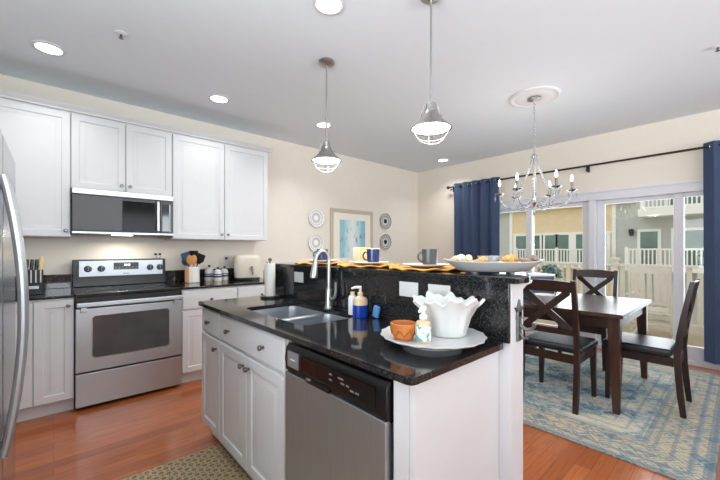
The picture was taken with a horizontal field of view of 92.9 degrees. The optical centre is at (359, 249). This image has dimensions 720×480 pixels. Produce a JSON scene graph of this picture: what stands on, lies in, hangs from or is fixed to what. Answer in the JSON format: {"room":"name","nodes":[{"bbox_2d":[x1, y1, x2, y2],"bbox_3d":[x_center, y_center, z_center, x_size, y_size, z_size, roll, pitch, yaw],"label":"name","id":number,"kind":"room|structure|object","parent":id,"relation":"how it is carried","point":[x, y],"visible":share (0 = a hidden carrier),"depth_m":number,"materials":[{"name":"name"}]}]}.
{"room":"kitchen","nodes":[
{"label":"kitchen","id":0,"kind":"room"},
{"bbox_2d":[0,74,417,288],"bbox_3d":[-1.595,-0.104,4.218,7.445,2.736,0.120,0,0,-42],"label":"wall","id":1,"kind":"structure","parent":0,"point":[296,186],"depth_m":4.63,"materials":[{"name":"beige paint"}]},
{"bbox_2d":[0,97,70,237],"bbox_3d":[-2.762,-0.645,2.853,0.526,1.073,0.357,0,0,-42],"label":"upper cabinet","id":2,"kind":"object","parent":1,"relation":"attached to","point":[37,137],"visible":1,"depth_m":2.79,"materials":[{"name":"white wood"}]},
{"bbox_2d":[15,274,70,290],"bbox_3d":[-3.059,0.287,2.812,1.048,0.126,0.021,0,0,-42],"label":"backsplash","id":3,"kind":"structure","parent":1,"relation":"attached to","point":[58,280],"depth_m":3.09,"materials":[{"name":"black stone"}]},
{"bbox_2d":[71,112,171,195],"bbox_3d":[-2.274,-0.856,3.289,0.778,0.650,0.357,0,0,-42],"label":"upper cabinet","id":4,"kind":"object","parent":1,"relation":"attached to","point":[106,154],"visible":0.98,"depth_m":3.15,"materials":[{"name":"white wood"}]},
{"bbox_2d":[71,187,172,236],"bbox_3d":[-2.249,-0.331,3.261,0.770,0.396,0.430,0,0,-42],"label":"microwave","id":5,"kind":"object","parent":4,"relation":"attached to","point":[93,211],"visible":0.98,"depth_m":3.10,"materials":[{"name":"grey metal"}]},
{"bbox_2d":[165,268,233,281],"bbox_3d":[-1.704,0.287,4.024,1.057,0.126,0.021,0,0,-42],"label":"backsplash","id":6,"kind":"structure","parent":1,"relation":"attached to","point":[170,275],"depth_m":3.76,"materials":[{"name":"black stone"}]},
{"bbox_2d":[165,133,267,240],"bbox_3d":[-1.596,-0.645,3.895,1.038,1.073,0.357,0,0,-42],"label":"upper cabinet","id":7,"kind":"object","parent":1,"relation":"attached to","point":[220,190],"visible":1,"depth_m":3.74,"materials":[{"name":"white wood"}]},
{"bbox_2d":[0,89,272,152],"bbox_3d":[-2.260,-1.204,3.297,2.926,0.045,0.364,0,0,-42],"label":"trim","id":8,"kind":"structure","parent":7,"relation":"on","point":[10,95],"depth_m":3.14,"materials":[{"name":"white wood"}]},
{"bbox_2d":[224,255,229,264],"bbox_3d":[-1.596,0.124,4.116,0.070,0.114,0.030,0,0,-42],"label":"wall outlet","id":9,"kind":"object","parent":1,"relation":"attached to","point":[226,257],"visible":1,"depth_m":4.12,"materials":[{"name":"white plastic"}]},
{"bbox_2d":[308,233,323,251],"bbox_3d":[-0.638,-0.104,4.974,0.280,0.274,0.026,0,0,-42],"label":"wall plate","id":10,"kind":"object","parent":1,"relation":"attached to","point":[316,241],"visible":0.92,"depth_m":4.97,"materials":[{"name":"white ceramic"}]},
{"bbox_2d":[309,208,323,226],"bbox_3d":[-0.638,-0.464,4.974,0.280,0.274,0.026,0,0,-42],"label":"wall plate","id":11,"kind":"object","parent":1,"relation":"attached to","point":[316,216],"visible":1,"depth_m":4.98,"materials":[{"name":"white ceramic"}]},
{"bbox_2d":[330,208,372,263],"bbox_3d":[-0.115,-0.164,5.440,0.880,0.935,0.028,0,0,-42],"label":"framed print","id":12,"kind":"object","parent":1,"relation":"attached to","point":[349,229],"visible":0.68,"depth_m":5.38},
{"bbox_2d":[380,234,390,249],"bbox_3d":[0.443,-0.136,5.941,0.280,0.274,0.026,0,0,-42],"label":"wall plate","id":13,"kind":"object","parent":1,"relation":"attached to","point":[385,241],"visible":1,"depth_m":5.94,"materials":[{"name":"grey ceramic"}]},
{"bbox_2d":[380,213,391,228],"bbox_3d":[0.443,-0.494,5.941,0.280,0.274,0.026,0,0,-42],"label":"wall plate","id":14,"kind":"object","parent":1,"relation":"attached to","point":[385,220],"visible":1,"depth_m":5.94,"materials":[{"name":"grey ceramic"}]},
{"bbox_2d":[0,0,719,172],"bbox_3d":[1.161,-1.522,1.136,7.445,0.100,8.347,0,0,-42],"label":"ceiling","id":15,"kind":"structure","parent":0,"point":[616,65],"depth_m":2.73,"materials":[{"name":"white paint"}]},
{"bbox_2d":[30,40,66,55],"bbox_3d":[-2.270,-1.467,2.498,0.200,0.008,0.200,0,0,-42],"label":"recessed light","id":16,"kind":"object","parent":15,"relation":"in","point":[46,47],"visible":1,"depth_m":2.49,"materials":[{"name":"white"}]},
{"bbox_2d":[115,30,126,39],"bbox_3d":[-1.623,-1.453,2.325,0.072,0.036,0.072,0,0,-42],"label":"sprinkler","id":17,"kind":"object","parent":15,"relation":"attached to","point":[120,33],"visible":1,"depth_m":2.32,"materials":[{"name":"silver metal"}]},
{"bbox_2d":[208,94,229,102],"bbox_3d":[-1.373,-1.467,3.333,0.200,0.008,0.200,0,0,-42],"label":"recessed light","id":18,"kind":"object","parent":15,"relation":"in","point":[217,98],"visible":1,"depth_m":3.32,"materials":[{"name":"white"}]},
{"bbox_2d":[315,122,331,127],"bbox_3d":[-0.428,-1.467,4.030,0.200,0.008,0.200,0,0,-42],"label":"recessed light","id":19,"kind":"object","parent":15,"relation":"in","point":[318,124],"visible":0.93,"depth_m":4.01,"materials":[{"name":"white"}]},
{"bbox_2d":[311,57,341,171],"bbox_3d":[-0.262,-1.039,2.682,0.238,0.865,0.238,0,0,-42],"label":"pendant lamp","id":20,"kind":"object","parent":15,"relation":"hanging from","point":[326,156],"visible":1,"depth_m":2.65,"materials":[{"name":"silver metal"}]},
{"bbox_2d":[312,0,345,15],"bbox_3d":[-0.186,-1.467,2.050,0.200,0.008,0.200,0,0,-42],"label":"recessed light","id":21,"kind":"object","parent":15,"relation":"in","point":[324,7],"visible":1,"depth_m":2.06,"materials":[{"name":"white"}]},
{"bbox_2d":[410,0,451,144],"bbox_3d":[0.410,-1.039,1.975,0.238,0.865,0.238,0,0,-42],"label":"pendant lamp","id":22,"kind":"object","parent":15,"relation":"hanging from","point":[432,123],"visible":1,"depth_m":1.96,"materials":[{"name":"silver metal"}]},
{"bbox_2d":[509,86,560,106],"bbox_3d":[1.677,-1.462,3.293,0.450,0.019,0.450,0,0,-42],"label":"ceiling medallion","id":23,"kind":"object","parent":15,"relation":"attached to","point":[548,94],"visible":0.98,"depth_m":3.24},
{"bbox_2d":[494,96,577,215],"bbox_3d":[1.677,-0.886,3.293,0.706,1.138,0.652,0,0,-42],"label":"chandelier","id":24,"kind":"object","parent":23,"relation":"hanging from","point":[534,201],"visible":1,"depth_m":3.26,"materials":[{"name":"silver metal"}]},
{"bbox_2d":[15,335,719,479],"bbox_3d":[1.198,1.314,1.170,7.345,0.100,8.347,0,0,-42],"label":"floor","id":25,"kind":"structure","parent":0,"point":[125,437],"depth_m":2.20,"materials":[{"name":"red wood"}]},
{"bbox_2d":[0,129,28,479],"bbox_3d":[-1.612,0.404,1.089,0.808,1.720,0.963,0,0,-42],"label":"refrigerator","id":26,"kind":"object","parent":25,"relation":"on","point":[12,247],"visible":1,"depth_m":1.26,"materials":[{"name":"silver metal"}]},
{"bbox_2d":[15,298,73,422],"bbox_3d":[-2.613,0.818,2.749,0.465,0.892,0.710,0,0,-42],"label":"base cabinet","id":27,"kind":"object","parent":25,"relation":"on","point":[48,385],"visible":0.59,"depth_m":2.57,"materials":[{"name":"white wood"}]},
{"bbox_2d":[72,258,182,408],"bbox_3d":[-2.130,0.678,3.133,0.758,1.172,0.730,0,0,-42],"label":"oven range","id":28,"kind":"object","parent":25,"relation":"on","point":[128,338],"visible":1,"depth_m":2.92,"materials":[{"name":"silver metal"}]},
{"bbox_2d":[72,283,181,297],"bbox_3d":[-2.130,0.362,3.134,0.758,0.033,0.608,0,0,-42],"label":"cooktop","id":29,"kind":"object","parent":28,"relation":"in","point":[102,290],"depth_m":3.03,"materials":[{"name":"black glass"}]},
{"bbox_2d":[122,443,251,479],"bbox_3d":[-0.681,1.259,1.411,0.746,0.008,1.512,0,0,-42],"label":"kitchen mat","id":30,"kind":"object","parent":25,"relation":"on","point":[214,462],"visible":1,"depth_m":1.96,"materials":[{"name":"beige fabric"}]},
{"bbox_2d":[180,286,236,382],"bbox_3d":[-1.673,0.818,3.590,0.524,0.892,0.710,0,0,-42],"label":"base cabinet","id":31,"kind":"object","parent":25,"relation":"on","point":[192,330],"visible":0.3,"depth_m":3.25,"materials":[{"name":"white wood"}]},
{"bbox_2d":[165,278,264,289],"bbox_3d":[-1.482,0.361,3.775,1.057,0.022,0.688,0,0,-42],"label":"countertop","id":32,"kind":"structure","parent":31,"relation":"on","point":[230,282],"depth_m":3.55,"materials":[{"name":"black stone"}]},
{"bbox_2d":[185,266,199,282],"bbox_3d":[-1.796,0.265,3.666,0.144,0.170,0.143,0,0,-42],"label":"utensil crock","id":33,"kind":"object","parent":32,"relation":"on","point":[192,274],"visible":0.98,"depth_m":3.61,"materials":[{"name":"white ceramic"}]},
{"bbox_2d":[181,251,189,266],"bbox_3d":[-1.848,0.177,3.662,0.145,0.321,0.011,0,0,0],"label":"spatula","id":34,"kind":"object","parent":33,"relation":"in","point":[183,255],"visible":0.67,"depth_m":3.66,"materials":[{"name":"blue plastic"}]},
{"bbox_2d":[191,255,196,266],"bbox_3d":[-1.764,0.195,3.632,0.068,0.282,0.022,0,0,3],"label":"wooden spoon","id":35,"kind":"object","parent":33,"relation":"in","point":[193,258],"visible":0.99,"depth_m":3.62,"materials":[{"name":"brown wood"}]},
{"bbox_2d":[196,252,204,266],"bbox_3d":[-1.727,0.183,3.652,0.160,0.309,0.011,0,0,0],"label":"spatula","id":36,"kind":"object","parent":33,"relation":"in","point":[200,257],"visible":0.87,"depth_m":3.65,"materials":[{"name":"black plastic"}]},
{"bbox_2d":[204,265,213,280],"bbox_3d":[-1.708,0.261,3.879,0.099,0.178,0.099,0,0,-42],"label":"canister","id":37,"kind":"object","parent":32,"relation":"on","point":[209,272],"visible":1,"depth_m":3.84,"materials":[{"name":"white ceramic"}]},
{"bbox_2d":[214,267,221,280],"bbox_3d":[-1.584,0.270,3.815,0.084,0.159,0.084,0,0,-42],"label":"canister","id":38,"kind":"object","parent":32,"relation":"on","point":[217,273],"visible":0.95,"depth_m":3.78,"materials":[{"name":"white ceramic"}]},
{"bbox_2d":[221,266,227,279],"bbox_3d":[-1.560,0.268,3.938,0.086,0.163,0.086,0,0,-42],"label":"canister","id":39,"kind":"object","parent":32,"relation":"on","point":[224,270],"visible":0.91,"depth_m":3.90,"materials":[{"name":"white ceramic"}]},
{"bbox_2d":[234,254,259,279],"bbox_3d":[-1.321,0.201,4.014,0.296,0.297,0.338,0,0,-23],"label":"toaster","id":40,"kind":"object","parent":32,"relation":"on","point":[246,266],"visible":0.98,"depth_m":3.91,"materials":[{"name":"beige plastic"}]},
{"bbox_2d":[202,307,229,452],"bbox_3d":[-0.778,0.819,2.358,0.556,0.890,0.328,0,0,-42],"label":"base cabinet","id":41,"kind":"object","parent":25,"relation":"on","point":[211,339],"visible":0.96,"depth_m":2.18,"materials":[{"name":"white wood"}]},
{"bbox_2d":[237,284,264,297],"bbox_3d":[-1.284,0.818,3.938,0.516,0.892,0.710,0,0,-42],"label":"base cabinet","id":42,"kind":"object","parent":25,"relation":"on","point":[259,289],"visible":0.21,"depth_m":3.62,"materials":[{"name":"white wood"}]},
{"bbox_2d":[219,314,292,479],"bbox_3d":[-0.404,0.819,1.940,0.556,0.890,0.788,0,0,-42],"label":"base cabinet","id":43,"kind":"object","parent":25,"relation":"on","point":[252,365],"visible":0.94,"depth_m":1.73,"materials":[{"name":"white wood"}]},
{"bbox_2d":[198,296,502,385],"bbox_3d":[-0.280,0.361,1.796,0.532,0.022,1.854,0,0,-42],"label":"countertop","id":44,"kind":"structure","parent":43,"relation":"on","point":[359,342],"depth_m":1.29,"materials":[{"name":"black stone"}]},
{"bbox_2d":[260,258,278,298],"bbox_3d":[-0.658,0.204,2.503,0.136,0.292,0.136,0,0,-42],"label":"paper towel holder","id":45,"kind":"object","parent":44,"relation":"on","point":[269,267],"visible":1,"depth_m":2.47,"materials":[{"name":"white paper"}]},
{"bbox_2d":[253,306,347,324],"bbox_3d":[-0.351,0.465,1.927,0.377,0.186,0.674,0,0,-42],"label":"sink","id":46,"kind":"object","parent":44,"relation":"in","point":[298,315],"visible":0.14,"depth_m":2.11,"materials":[{"name":"silver metal"}]},
{"bbox_2d":[253,306,323,318],"bbox_3d":[-0.453,0.465,2.041,0.377,0.185,0.367,0,0,-42],"label":"basin","id":47,"kind":"object","parent":46,"relation":"in","point":[287,312],"depth_m":2.20,"materials":[{"name":"silver metal"}]},
{"bbox_2d":[291,313,347,324],"bbox_3d":[-0.228,0.465,1.789,0.377,0.185,0.304,0,0,-42],"label":"basin","id":48,"kind":"object","parent":46,"relation":"in","point":[318,318],"depth_m":1.94,"materials":[{"name":"silver metal"}]},
{"bbox_2d":[310,249,336,309],"bbox_3d":[-0.217,0.173,2.001,0.156,0.354,0.089,0,0,-15],"label":"kitchen faucet","id":49,"kind":"object","parent":44,"relation":"on","point":[329,298],"visible":1,"depth_m":2.00,"materials":[{"name":"silver metal"}]},
{"bbox_2d":[348,292,355,314],"bbox_3d":[-0.040,0.288,1.853,0.048,0.123,0.047,0,0,-42],"label":"lotion bottle","id":50,"kind":"object","parent":44,"relation":"on","point":[352,295],"visible":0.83,"depth_m":1.83,"materials":[{"name":"white plastic"}]},
{"bbox_2d":[351,286,367,317],"bbox_3d":[0.002,0.269,1.779,0.080,0.162,0.080,0,0,-42],"label":"soap dispenser","id":51,"kind":"object","parent":44,"relation":"on","point":[360,303],"visible":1,"depth_m":1.75,"materials":[{"name":"blue ceramic"}]},
{"bbox_2d":[353,295,367,305],"bbox_3d":[0.002,0.260,1.779,0.080,0.050,0.080,0,0,-42],"label":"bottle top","id":52,"kind":"object","parent":51,"relation":"attached to","point":[360,300],"depth_m":1.75,"materials":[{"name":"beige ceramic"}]},
{"bbox_2d":[372,305,380,317],"bbox_3d":[0.084,0.315,1.743,0.020,0.066,0.050,0,0,-42],"label":"sponge","id":53,"kind":"object","parent":44,"relation":"on","point":[376,310],"visible":1,"depth_m":1.73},
{"bbox_2d":[380,326,487,350],"bbox_3d":[0.270,0.331,1.281,0.389,0.038,0.383,0,0,-42],"label":"tray","id":54,"kind":"object","parent":44,"relation":"on","point":[473,337],"visible":0.61,"depth_m":1.20,"materials":[{"name":"white ceramic"}]},
{"bbox_2d":[390,320,415,340],"bbox_3d":[0.158,0.294,1.241,0.098,0.062,0.098,0,0,-42],"label":"bowl","id":55,"kind":"object","parent":54,"relation":"on","point":[402,330],"visible":0.91,"depth_m":1.21,"materials":[{"name":"orange ceramic"}]},
{"bbox_2d":[415,306,430,343],"bbox_3d":[0.223,0.262,1.208,0.054,0.126,0.054,0,0,-4],"label":"soap dispenser","id":56,"kind":"object","parent":54,"relation":"on","point":[422,326],"visible":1,"depth_m":1.19,"materials":[{"name":"beige ceramic"}]},
{"bbox_2d":[416,319,430,343],"bbox_3d":[0.223,0.284,1.208,0.054,0.082,0.054,0,0,-42],"label":"bottle","id":57,"kind":"object","parent":56,"relation":"attached to","point":[423,326],"depth_m":1.19,"materials":[{"name":"multicoloured ceramic"}]},
{"bbox_2d":[413,291,484,337],"bbox_3d":[0.334,0.247,1.307,0.236,0.155,0.249,0,0,-42],"label":"planter","id":58,"kind":"object","parent":54,"relation":"on","point":[450,316],"visible":0.91,"depth_m":1.25,"materials":[{"name":"white ceramic"}]},
{"bbox_2d":[285,342,393,479],"bbox_3d":[0.069,0.821,1.419,0.525,0.885,0.612,0,0,-42],"label":"dishwasher","id":59,"kind":"object","parent":25,"relation":"on","point":[340,414],"visible":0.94,"depth_m":1.21,"materials":[{"name":"silver metal"}]},
{"bbox_2d":[394,351,498,479],"bbox_3d":[0.317,0.819,1.171,0.508,0.890,0.080,0,0,-42],"label":"end panel","id":60,"kind":"object","parent":25,"relation":"on","point":[446,425],"visible":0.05,"depth_m":1.09,"materials":[{"name":"white wood"}]},
{"bbox_2d":[523,347,719,479],"bbox_3d":[1.744,1.259,3.706,2.460,0.010,3.000,0,0,-42],"label":"area rug","id":61,"kind":"object","parent":25,"relation":"on","point":[649,432],"visible":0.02,"depth_m":2.57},
{"bbox_2d":[523,279,597,414],"bbox_3d":[1.672,0.745,2.917,0.581,1.018,0.474,0,0,-42],"label":"dining chair","id":62,"kind":"object","parent":61,"relation":"on","point":[568,339],"visible":0.81,"depth_m":2.75,"materials":[{"name":"brown wood"}]},
{"bbox_2d":[525,331,597,354],"bbox_3d":[1.724,0.792,2.964,0.442,0.062,0.474,0,0,-42],"label":"seat cushion","id":63,"kind":"object","parent":62,"relation":"on","point":[564,343],"depth_m":2.87,"materials":[{"name":"black leather"}]},
{"bbox_2d":[523,292,650,414],"bbox_3d":[1.915,0.871,3.500,1.200,0.765,1.475,0,0,-42],"label":"dining table","id":64,"kind":"object","parent":61,"relation":"on","point":[611,313],"visible":0.45,"depth_m":2.84,"materials":[{"name":"brown wood"}]},
{"bbox_2d":[523,273,554,298],"bbox_3d":[1.794,0.364,3.455,0.248,0.250,0.196,0,0,0],"label":"planter box","id":65,"kind":"object","parent":64,"relation":"on","point":[547,276],"visible":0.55,"depth_m":3.37,"materials":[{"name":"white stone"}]},
{"bbox_2d":[534,293,555,302],"bbox_3d":[1.711,0.452,3.187,0.204,0.074,0.203,0,0,-42],"label":"bowl","id":66,"kind":"object","parent":64,"relation":"on","point":[545,297],"visible":0.66,"depth_m":3.13,"materials":[{"name":"ceramic"}]},
{"bbox_2d":[538,264,565,294],"bbox_3d":[2.062,0.321,3.677,0.243,0.336,0.267,0,0,15],"label":"table plant","id":67,"kind":"object","parent":64,"relation":"on","point":[550,267],"visible":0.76,"depth_m":3.62,"materials":[{"name":"green plant"}]},
{"bbox_2d":[558,269,618,370],"bbox_3d":[2.592,0.745,3.888,0.581,1.018,0.474,0,0,-42],"label":"dining chair","id":68,"kind":"object","parent":61,"relation":"on","point":[610,275],"visible":0.37,"depth_m":3.95,"materials":[{"name":"brown wood"}]},
{"bbox_2d":[602,278,699,418],"bbox_3d":[2.429,0.745,2.857,0.474,1.018,0.581,0,0,-42],"label":"dining chair","id":69,"kind":"object","parent":61,"relation":"on","point":[651,349],"visible":0.84,"depth_m":2.71,"materials":[{"name":"brown wood"}]},
{"bbox_2d":[602,332,674,356],"bbox_3d":[2.382,0.792,2.909,0.474,0.062,0.442,0,0,-42],"label":"seat cushion","id":70,"kind":"object","parent":69,"relation":"on","point":[636,344],"depth_m":2.78,"materials":[{"name":"black leather"}]},
{"bbox_3d":[-2.993,0.818,2.409,0.550,0.892,0.710,0,0,-42],"label":"base cabinet","id":71,"kind":"object","parent":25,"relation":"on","visible":0},
{"bbox_2d":[15,288,73,301],"bbox_3d":[-2.837,0.361,2.564,1.048,0.022,0.688,0,0,-42],"label":"countertop","id":72,"kind":"structure","parent":71,"relation":"on","point":[58,293],"depth_m":2.65,"materials":[{"name":"black stone"}]},
{"bbox_2d":[26,256,43,294],"bbox_3d":[-2.567,0.199,2.673,0.150,0.301,0.112,0,0,-42],"label":"knife block","id":73,"kind":"object","parent":72,"relation":"on","point":[35,276],"visible":0.62,"depth_m":2.65,"materials":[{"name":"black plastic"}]},
{"bbox_2d":[279,284,522,479],"bbox_3d":[-0.021,0.694,2.011,0.106,1.139,1.874,0,0,-42],"label":"wall","id":74,"kind":"structure","parent":0,"point":[511,355],"depth_m":1.30,"materials":[{"name":"white paint"}]},
{"bbox_2d":[275,266,509,343],"bbox_3d":[-0.067,0.237,1.971,0.016,0.224,1.872,0,0,-42],"label":"backsplash","id":75,"kind":"structure","parent":74,"relation":"attached to","point":[492,318],"depth_m":1.70,"materials":[{"name":"black stone"}]},
{"bbox_2d":[294,272,302,282],"bbox_3d":[-0.421,0.188,2.349,0.006,0.070,0.114,0,0,-42],"label":"outlet plate","id":76,"kind":"object","parent":75,"relation":"attached to","point":[298,276],"visible":1,"depth_m":2.35,"materials":[{"name":"white plastic"}]},
{"bbox_2d":[399,281,417,296],"bbox_3d":[0.230,0.188,1.622,0.006,0.070,0.114,0,0,-42],"label":"outlet plate","id":77,"kind":"object","parent":75,"relation":"attached to","point":[408,289],"visible":0.94,"depth_m":1.62,"materials":[{"name":"white plastic"}]},
{"bbox_2d":[428,284,449,296],"bbox_3d":[0.344,0.188,1.494,0.006,0.070,0.114,0,0,-42],"label":"outlet plate","id":78,"kind":"object","parent":75,"relation":"attached to","point":[443,290],"visible":0.51,"depth_m":1.49,"materials":[{"name":"white plastic"}]},
{"bbox_2d":[275,262,529,283],"bbox_3d":[0.086,0.114,2.079,0.420,0.022,1.914,0,0,-42],"label":"bar","id":79,"kind":"object","parent":74,"relation":"on","point":[494,277],"visible":0.76,"depth_m":1.54,"materials":[{"name":"black stone"}]},
{"bbox_2d":[295,261,348,264],"bbox_3d":[-0.272,0.094,2.480,0.400,0.016,0.396,0,0,-42],"label":"placemat","id":80,"kind":"object","parent":79,"relation":"on","point":[296,262],"visible":0.77,"depth_m":2.38,"materials":[{"name":"fabric"}]},
{"bbox_2d":[305,259,338,261],"bbox_3d":[-0.272,0.081,2.480,0.252,0.016,0.252,0,0,-42],"label":"dinner plate","id":81,"kind":"object","parent":80,"relation":"on","point":[332,260],"visible":0.62,"depth_m":2.38,"materials":[{"name":"white ceramic"}]},
{"bbox_2d":[313,249,327,259],"bbox_3d":[-0.279,0.039,2.474,0.102,0.087,0.083,0,0,-42],"label":"mug","id":82,"kind":"object","parent":81,"relation":"on","point":[322,256],"visible":0.52,"depth_m":2.44,"materials":[{"name":"blue ceramic"}]},
{"bbox_2d":[337,263,400,267],"bbox_3d":[0.054,0.094,2.115,0.400,0.016,0.396,0,0,-42],"label":"placemat","id":83,"kind":"object","parent":79,"relation":"on","point":[344,264],"visible":0.83,"depth_m":2.00,"materials":[{"name":"fabric"}]},
{"bbox_2d":[353,247,379,260],"bbox_3d":[0.045,0.035,2.322,0.175,0.106,0.073,0,0,10],"label":"box","id":84,"kind":"object","parent":83,"relation":"on","point":[358,252],"visible":0.5,"depth_m":2.29,"materials":[{"name":"yellow cardboard"}]},
{"bbox_2d":[349,261,388,264],"bbox_3d":[0.054,0.081,2.115,0.252,0.016,0.252,0,0,-42],"label":"dinner plate","id":85,"kind":"object","parent":83,"relation":"on","point":[354,262],"visible":0.95,"depth_m":2.04,"materials":[{"name":"white ceramic"}]},
{"bbox_2d":[362,249,379,261],"bbox_3d":[0.074,0.039,2.079,0.102,0.087,0.083,0,0,-42],"label":"mug","id":86,"kind":"object","parent":85,"relation":"on","point":[373,255],"visible":0.78,"depth_m":2.05,"materials":[{"name":"blue ceramic"}]},
{"bbox_2d":[388,265,460,271],"bbox_3d":[0.348,0.094,1.786,0.400,0.016,0.396,0,0,-42],"label":"placemat","id":87,"kind":"object","parent":79,"relation":"on","point":[396,267],"visible":0.78,"depth_m":1.68,"materials":[{"name":"fabric"}]},
{"bbox_2d":[403,263,449,267],"bbox_3d":[0.348,0.081,1.786,0.252,0.016,0.252,0,0,-42],"label":"dinner plate","id":88,"kind":"object","parent":87,"relation":"on","point":[407,264],"visible":0.94,"depth_m":1.72,"materials":[{"name":"white ceramic"}]},
{"bbox_2d":[417,249,437,264],"bbox_3d":[0.360,0.039,1.797,0.102,0.087,0.083,0,0,-42],"label":"mug","id":89,"kind":"object","parent":88,"relation":"on","point":[429,256],"visible":0.85,"depth_m":1.77,"materials":[{"name":"grey ceramic"}]},
{"bbox_2d":[443,258,544,273],"bbox_3d":[0.588,0.071,1.525,0.423,0.063,0.249,0,0,12],"label":"serving platter","id":90,"kind":"object","parent":79,"relation":"on","point":[474,267],"visible":0.89,"depth_m":1.44,"materials":[{"name":"white ceramic"}]},
{"bbox_2d":[457,254,464,260],"bbox_3d":[0.475,0.038,1.580,0.072,0.036,0.036,0,0,-42],"label":"seashell","id":91,"kind":"object","parent":90,"relation":"on","point":[460,257],"visible":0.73,"depth_m":1.56,"materials":[{"name":"white ceramic"}]},
{"bbox_2d":[474,256,487,261],"bbox_3d":[0.524,0.042,1.488,0.062,0.027,0.026,0,0,8],"label":"seashell","id":92,"kind":"object","parent":90,"relation":"on","point":[482,259],"visible":0.95,"depth_m":1.48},
{"bbox_2d":[477,256,499,261],"bbox_3d":[0.585,0.058,1.555,0.100,0.062,0.100,0,0,-42],"label":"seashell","id":93,"kind":"object","parent":90,"relation":"on","point":[490,258],"visible":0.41,"depth_m":1.51,"materials":[{"name":"white"}]},
{"bbox_2d":[504,255,518,261],"bbox_3d":[0.671,0.039,1.495,0.087,0.035,0.033,0,0,-12],"label":"seashell","id":94,"kind":"object","parent":90,"relation":"on","point":[509,258],"visible":0.8,"depth_m":1.48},
{"bbox_2d":[519,257,532,261],"bbox_3d":[0.709,0.043,1.461,0.056,0.025,0.024,0,0,29],"label":"seashell","id":95,"kind":"object","parent":90,"relation":"on","point":[522,259],"visible":0.94,"depth_m":1.46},
{"bbox_2d":[514,299,536,340],"bbox_3d":[0.627,0.269,1.291,0.068,0.159,0.064,0,0,-42],"label":"coat hook","id":96,"kind":"object","parent":74,"relation":"attached to","point":[519,336],"visible":1,"depth_m":1.30,"materials":[{"name":"grey metal"}]},
{"bbox_2d":[418,109,719,265],"bbox_3d":[3.913,-0.104,3.530,0.150,2.736,8.247,0,0,-42],"label":"wall","id":97,"kind":"structure","parent":0,"point":[435,201],"depth_m":4.50,"materials":[{"name":"beige paint"}]},
{"bbox_2d":[500,201,588,336],"bbox_3d":[2.519,0.299,5.076,0.148,1.930,1.600,0,0,-42],"label":"door","id":98,"kind":"structure","parent":97,"relation":"in","point":[585,204],"depth_m":4.67,"materials":[{"name":"white plastic"}]},
{"bbox_2d":[446,144,719,191],"bbox_3d":[2.941,-1.053,4.401,0.136,0.097,4.216,0,0,-42],"label":"curtain rod","id":99,"kind":"object","parent":97,"relation":"attached to","point":[703,147],"visible":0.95,"depth_m":4.26,"materials":[{"name":"brown metal"}]},
{"bbox_2d":[454,177,499,259],"bbox_3d":[1.857,0.026,5.551,0.092,2.295,0.814,0,0,-42],"label":"curtain","id":100,"kind":"object","parent":99,"relation":"hanging from","point":[476,211],"visible":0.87,"depth_m":5.52,"materials":[{"name":"blue fabric"}]},
{"bbox_2d":[703,140,719,364],"bbox_3d":[3.900,0.026,3.267,0.092,2.295,0.886,0,0,-42],"label":"curtain","id":101,"kind":"object","parent":99,"relation":"hanging from","point":[711,155],"visible":1,"depth_m":3.54,"materials":[{"name":"blue fabric"}]},
{"bbox_2d":[589,200,594,337],"bbox_3d":[2.999,0.314,4.425,0.020,1.900,0.070,0,0,-42],"label":"trim","id":102,"kind":"structure","parent":97,"relation":"attached to","point":[591,203],"depth_m":4.41,"materials":[{"name":"white paint"}]},
{"bbox_2d":[500,179,702,208],"bbox_3d":[3.003,-0.694,4.409,0.034,0.115,3.440,0,0,-42],"label":"trim","id":103,"kind":"structure","parent":97,"relation":"attached to","point":[695,185],"depth_m":4.17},
{"bbox_2d":[595,190,719,369],"bbox_3d":[3.602,0.299,3.865,0.148,1.930,1.630,0,0,-42],"label":"door","id":104,"kind":"structure","parent":97,"relation":"in","point":[695,354],"depth_m":3.86,"materials":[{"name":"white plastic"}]},
{"bbox_2d":[524,317,703,347],"bbox_3d":[3.829,1.369,5.436,2.245,0.150,10.000,0,0,-42],"label":"floor","id":105,"kind":"structure","parent":0,"point":[695,338],"depth_m":5.35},
{"bbox_2d":[501,256,703,330],"bbox_3d":[4.405,0.714,5.951,0.140,1.160,9.800,0,0,-42],"label":"deck railing","id":106,"kind":"object","parent":105,"relation":"on","point":[614,264],"visible":0.25,"depth_m":5.58,"materials":[{"name":"beige paint"}]},
{"bbox_2d":[624,265,672,338],"bbox_3d":[4.263,0.753,4.999,0.992,1.079,0.580,0,0,-42],"label":"rocking chair","id":107,"kind":"object","parent":105,"relation":"on","point":[648,270],"visible":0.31,"depth_m":4.85,"materials":[{"name":"white wood"}]},
{"label":"outside","id":108,"kind":"structure","parent":0,"visible":0},
{"bbox_3d":[21.900,4.564,26.291,52.300,0.200,90.000,0,0,-42],"label":"ground","id":109,"kind":"structure","parent":108,"visible":0},
{"bbox_2d":[500,196,703,331],"bbox_3d":[15.231,-0.636,20.997,5.300,10.200,29.000,0,0,-42],"label":"townhouse","id":110,"kind":"structure","parent":109,"relation":"on","point":[641,232],"depth_m":19.38,"materials":[{"name":"yellow"}]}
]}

